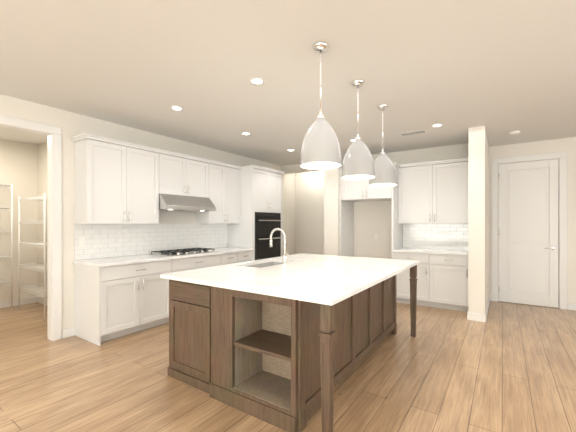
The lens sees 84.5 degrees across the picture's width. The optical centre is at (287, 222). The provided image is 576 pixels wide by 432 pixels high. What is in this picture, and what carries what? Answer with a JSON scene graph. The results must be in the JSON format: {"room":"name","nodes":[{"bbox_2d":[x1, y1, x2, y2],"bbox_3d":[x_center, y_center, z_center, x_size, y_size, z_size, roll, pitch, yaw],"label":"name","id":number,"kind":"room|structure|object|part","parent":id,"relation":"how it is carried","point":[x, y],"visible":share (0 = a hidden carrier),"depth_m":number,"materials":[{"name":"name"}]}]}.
{"room":"kitchen","nodes":[
{"label":"kitchen","id":0,"kind":"room"},
{"bbox_2d":[0,301,575,431],"bbox_3d":[-0.083,1.432,2.649,10.600,0.100,11.730,0,0,34],"label":"floor","id":1,"kind":"structure","parent":0,"point":[507,367],"depth_m":2.75,"materials":[{"name":"brown wood"}]},
{"bbox_2d":[0,184,12,309],"bbox_3d":[-4.908,0.382,4.488,0.309,2.000,1.505,0,0,34],"label":"shelf","id":2,"kind":"object","parent":1,"relation":"on","point":[11,233],"visible":1,"depth_m":5.01,"materials":[{"name":"white metal"}]},
{"bbox_2d":[18,193,46,320],"bbox_3d":[-3.751,0.482,4.884,1.041,1.800,0.352,0,0,34],"label":"shelf","id":3,"kind":"object","parent":1,"relation":"on","point":[43,242],"visible":0.73,"depth_m":4.92,"materials":[{"name":"white metal"}]},
{"bbox_2d":[74,259,177,345],"bbox_3d":[-2.095,0.940,4.152,0.618,0.884,1.008,0,0,34],"label":"base cabinet","id":4,"kind":"object","parent":1,"relation":"on","point":[111,302],"depth_m":3.83,"materials":[{"name":"white paint"}]},
{"bbox_2d":[73,247,252,266],"bbox_3d":[-1.637,0.479,4.805,0.643,0.035,2.634,0,0,34],"label":"countertop","id":5,"kind":"structure","parent":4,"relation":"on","point":[115,261],"depth_m":4.13,"materials":[{"name":"white stone"}]},
{"bbox_2d":[149,248,219,256],"bbox_3d":[-1.578,0.439,4.889,0.520,0.046,0.920,0,0,34],"label":"cooktop","id":6,"kind":"object","parent":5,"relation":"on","point":[178,252],"visible":1,"depth_m":4.78,"materials":[{"name":"metal"}]},
{"bbox_2d":[178,254,225,271],"bbox_3d":[-1.589,0.940,4.897,0.618,0.884,1.046,0,0,34],"label":"base cabinet","id":7,"kind":"object","parent":1,"relation":"on","point":[191,263],"depth_m":4.77,"materials":[{"name":"white paint"}]},
{"bbox_2d":[226,252,241,263],"bbox_3d":[-1.225,0.940,5.434,0.618,0.884,0.504,0,0,34],"label":"base cabinet","id":8,"kind":"object","parent":1,"relation":"on","point":[236,257],"depth_m":5.35,"materials":[{"name":"white paint"}]},
{"bbox_2d":[242,251,251,261],"bbox_3d":[-1.031,0.940,5.720,0.618,0.884,0.441,0,0,34],"label":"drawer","id":9,"kind":"object","parent":1,"relation":"on","point":[246,255],"depth_m":5.62,"materials":[{"name":"white paint"}]},
{"bbox_2d":[228,165,284,260],"bbox_3d":[-0.601,0.169,6.274,0.707,2.427,0.956,0,0,34],"label":"oven cabinet","id":10,"kind":"object","parent":1,"relation":"on","point":[260,203],"visible":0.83,"depth_m":5.93,"materials":[{"name":"white paint"}]},
{"bbox_2d":[160,253,419,431],"bbox_3d":[0.232,0.922,3.367,1.705,0.920,2.407,0,0,34],"label":"kitchen island","id":11,"kind":"object","parent":1,"relation":"on","point":[256,355],"depth_m":2.56,"materials":[{"name":"brown wood"}]},
{"bbox_2d":[270,228,288,264],"bbox_3d":[-0.098,0.258,3.587,0.234,0.408,0.101,0,0,34],"label":"faucet","id":12,"kind":"object","parent":11,"relation":"on","point":[284,255],"visible":1,"depth_m":3.51,"materials":[{"name":"silver metal"}]},
{"bbox_3d":[0.232,0.580,3.367,1.705,0.236,2.407,0,0,34],"label":"kitchen island top","id":13,"kind":"part","parent":11,"relation":"part of","materials":[{"name":"white stone"}]},
{"bbox_2d":[319,304,335,431],"bbox_3d":[0.246,0.938,1.976,0.080,0.888,0.080,0,0,34],"label":"kitchen island leg","id":14,"kind":"object","parent":1,"relation":"on","point":[327,333],"visible":0.83,"depth_m":1.96,"materials":[{"name":"brown wood"}]},
{"bbox_2d":[339,162,402,258],"bbox_3d":[1.583,0.169,5.980,1.052,2.427,0.665,0,0,34],"label":"cabinet","id":15,"kind":"object","parent":1,"relation":"on","point":[352,192],"visible":0.52,"depth_m":5.88,"materials":[{"name":"white paint"}]},
{"bbox_2d":[409,265,417,336],"bbox_3d":[1.530,0.938,3.868,0.080,0.888,0.080,0,0,34],"label":"kitchen island leg","id":16,"kind":"object","parent":1,"relation":"on","point":[413,279],"visible":0.96,"depth_m":3.85,"materials":[{"name":"brown wood"}]},
{"bbox_2d":[394,252,467,311],"bbox_3d":[2.459,0.940,5.393,1.145,0.885,0.653,0,0,34],"label":"base cabinet","id":17,"kind":"object","parent":1,"relation":"on","point":[442,281],"visible":0.85,"depth_m":5.10,"materials":[{"name":"white paint"}]},
{"bbox_2d":[393,248,467,255],"bbox_3d":[2.462,0.479,5.396,1.144,0.035,0.645,0,0,34],"label":"countertop","id":18,"kind":"structure","parent":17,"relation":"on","point":[436,251],"depth_m":5.29,"materials":[{"name":"white stone"}]},
{"bbox_2d":[0,94,575,328],"bbox_3d":[-0.395,0.012,2.189,10.600,2.740,10.620,0,0,34],"label":"wall","id":19,"kind":"structure","parent":0,"point":[310,211],"depth_m":5.31,"materials":[{"name":"white paint"}]},
{"bbox_2d":[0,296,35,307],"bbox_3d":[-4.911,1.329,4.747,0.014,0.105,1.860,0,0,34],"label":"baseboard","id":20,"kind":"structure","parent":19,"relation":"attached to","point":[4,304],"depth_m":5.30,"materials":[{"name":"white wood"}]},
{"bbox_2d":[0,114,61,340],"bbox_3d":[-3.043,0.122,3.416,0.158,2.520,0.995,0,0,34],"label":"trim","id":21,"kind":"structure","parent":19,"relation":"attached to","point":[53,134],"depth_m":3.74,"materials":[{"name":"white wood"}]},
{"bbox_2d":[36,296,46,305],"bbox_3d":[-3.456,1.329,4.909,2.240,0.105,0.016,0,0,34],"label":"baseboard","id":22,"kind":"structure","parent":19,"relation":"attached to","point":[38,299],"depth_m":5.44,"materials":[{"name":"white wood"}]},
{"bbox_2d":[62,327,74,335],"bbox_3d":[-2.682,1.329,4.068,0.014,0.105,0.480,0,0,34],"label":"baseboard","id":23,"kind":"structure","parent":19,"relation":"attached to","point":[68,332],"depth_m":3.85,"materials":[{"name":"white wood"}]},
{"bbox_2d":[79,237,84,245],"bbox_3d":[-2.579,0.234,3.968,0.003,0.115,0.070,0,0,34],"label":"electrical outlet","id":24,"kind":"object","parent":19,"relation":"attached to","point":[81,241],"depth_m":3.97,"materials":[{"name":"white plastic"}]},
{"bbox_2d":[74,133,165,223],"bbox_3d":[-2.215,-0.504,4.233,0.328,1.032,1.008,0,0,34],"label":"upper cabinet","id":25,"kind":"object","parent":19,"relation":"attached to","point":[116,181],"depth_m":4.01,"materials":[{"name":"white paint"}]},
{"bbox_2d":[74,224,227,259],"bbox_3d":[-1.894,0.237,4.989,0.011,0.449,2.620,0,0,34],"label":"backsplash","id":26,"kind":"structure","parent":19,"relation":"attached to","point":[108,240],"depth_m":4.62,"materials":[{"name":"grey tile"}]},
{"bbox_2d":[159,194,215,210],"bbox_3d":[-1.633,-0.306,4.927,0.513,0.222,0.912,0,0,34],"label":"range hood","id":27,"kind":"object","parent":19,"relation":"attached to","point":[177,202],"visible":0.9,"depth_m":4.74,"materials":[{"name":"metal"}]},
{"bbox_2d":[166,153,209,196],"bbox_3d":[-1.709,-0.719,4.979,0.328,0.603,0.920,0,0,34],"label":"upper cabinet","id":28,"kind":"object","parent":19,"relation":"attached to","point":[185,176],"depth_m":4.91,"materials":[{"name":"white paint"}]},
{"bbox_2d":[196,161,239,223],"bbox_3d":[-1.257,-0.504,5.645,0.328,1.032,0.818,0,0,34],"label":"upper cabinet","id":29,"kind":"object","parent":19,"relation":"attached to","point":[224,179],"depth_m":5.54,"materials":[{"name":"white paint"}]},
{"bbox_2d":[398,158,467,223],"bbox_3d":[2.537,-0.516,5.508,1.145,1.057,0.375,0,0,34],"label":"upper cabinet","id":30,"kind":"object","parent":19,"relation":"attached to","point":[432,192],"visible":0.81,"depth_m":5.37,"materials":[{"name":"white paint"}]},
{"bbox_2d":[403,224,467,249],"bbox_3d":[2.640,0.237,5.659,1.144,0.449,0.011,0,0,34],"label":"backsplash","id":31,"kind":"structure","parent":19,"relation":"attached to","point":[443,236],"depth_m":5.65,"materials":[{"name":"white tile"}]},
{"bbox_2d":[484,295,490,321],"bbox_3d":[3.166,1.329,5.028,0.015,0.105,1.504,0,0,34],"label":"baseboard","id":32,"kind":"structure","parent":19,"relation":"attached to","point":[489,298],"depth_m":4.83,"materials":[{"name":"white wood"}]},
{"bbox_2d":[498,159,558,307],"bbox_3d":[4.031,0.170,5.344,0.812,2.408,0.098,0,0,34],"label":"door","id":33,"kind":"structure","parent":19,"relation":"in","point":[528,233],"depth_m":5.34,"materials":[{"name":"white wood"}]},
{"bbox_2d":[491,152,566,309],"bbox_3d":[4.064,0.122,5.389,1.015,2.520,0.140,0,0,34],"label":"door frame","id":34,"kind":"structure","parent":19,"relation":"attached to","point":[560,156],"depth_m":5.18,"materials":[{"name":"white wood"}]},
{"bbox_2d":[567,303,575,310],"bbox_3d":[5.586,1.329,4.284,2.735,0.105,0.016,0,0,34],"label":"baseboard","id":35,"kind":"structure","parent":19,"relation":"attached to","point":[570,306],"depth_m":5.02,"materials":[{"name":"white wood"}]},
{"bbox_2d":[0,0,575,165],"bbox_3d":[-0.083,-1.418,2.649,10.600,0.120,11.730,0,0,34],"label":"ceiling","id":36,"kind":"structure","parent":0,"point":[500,70],"depth_m":2.79,"materials":[{"name":"white paint"}]},
{"bbox_2d":[170,106,182,110],"bbox_3d":[-1.311,-1.354,3.742,0.143,0.007,0.143,0,0,-11],"label":"recessed light","id":37,"kind":"object","parent":36,"relation":"in","point":[178,108],"depth_m":3.74,"materials":[{"name":"white"}]},
{"bbox_2d":[249,77,264,84],"bbox_3d":[-0.296,-1.354,3.029,0.143,0.007,0.143,0,0,-11],"label":"recessed light","id":38,"kind":"object","parent":36,"relation":"in","point":[257,81],"depth_m":3.03,"materials":[{"name":"white"}]},
{"bbox_2d":[300,42,341,168],"bbox_3d":[0.250,-0.898,2.433,0.317,0.920,0.317,0,0,34],"label":"pendant light","id":39,"kind":"object","parent":36,"relation":"hanging from","point":[320,149],"visible":1,"depth_m":2.33,"materials":[{"name":"white metal"}]},
{"bbox_2d":[341,79,374,179],"bbox_3d":[0.675,-0.898,3.059,0.317,0.920,0.317,0,0,34],"label":"pendant light","id":40,"kind":"object","parent":36,"relation":"hanging from","point":[358,163],"visible":1,"depth_m":2.96,"materials":[{"name":"white metal"}]},
{"bbox_2d":[369,104,396,186],"bbox_3d":[1.102,-0.898,3.688,0.317,0.920,0.317,0,0,34],"label":"pendant light","id":41,"kind":"object","parent":36,"relation":"hanging from","point":[385,172],"visible":0.94,"depth_m":3.58,"materials":[{"name":"white metal"}]},
{"bbox_2d":[399,130,427,136],"bbox_3d":[1.887,-1.355,4.786,0.380,0.004,0.180,0,0,34],"label":"ceiling vent","id":42,"kind":"object","parent":36,"relation":"in","point":[412,133],"visible":1,"depth_m":4.79,"materials":[{"name":"white metal"}]},
{"bbox_2d":[509,131,519,134],"bbox_3d":[3.387,-1.341,4.735,0.132,0.034,0.132,0,0,34],"label":"smoke detector","id":43,"kind":"object","parent":36,"relation":"attached to","point":[514,132],"visible":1,"depth_m":4.70,"materials":[{"name":"white plastic"}]}
]}

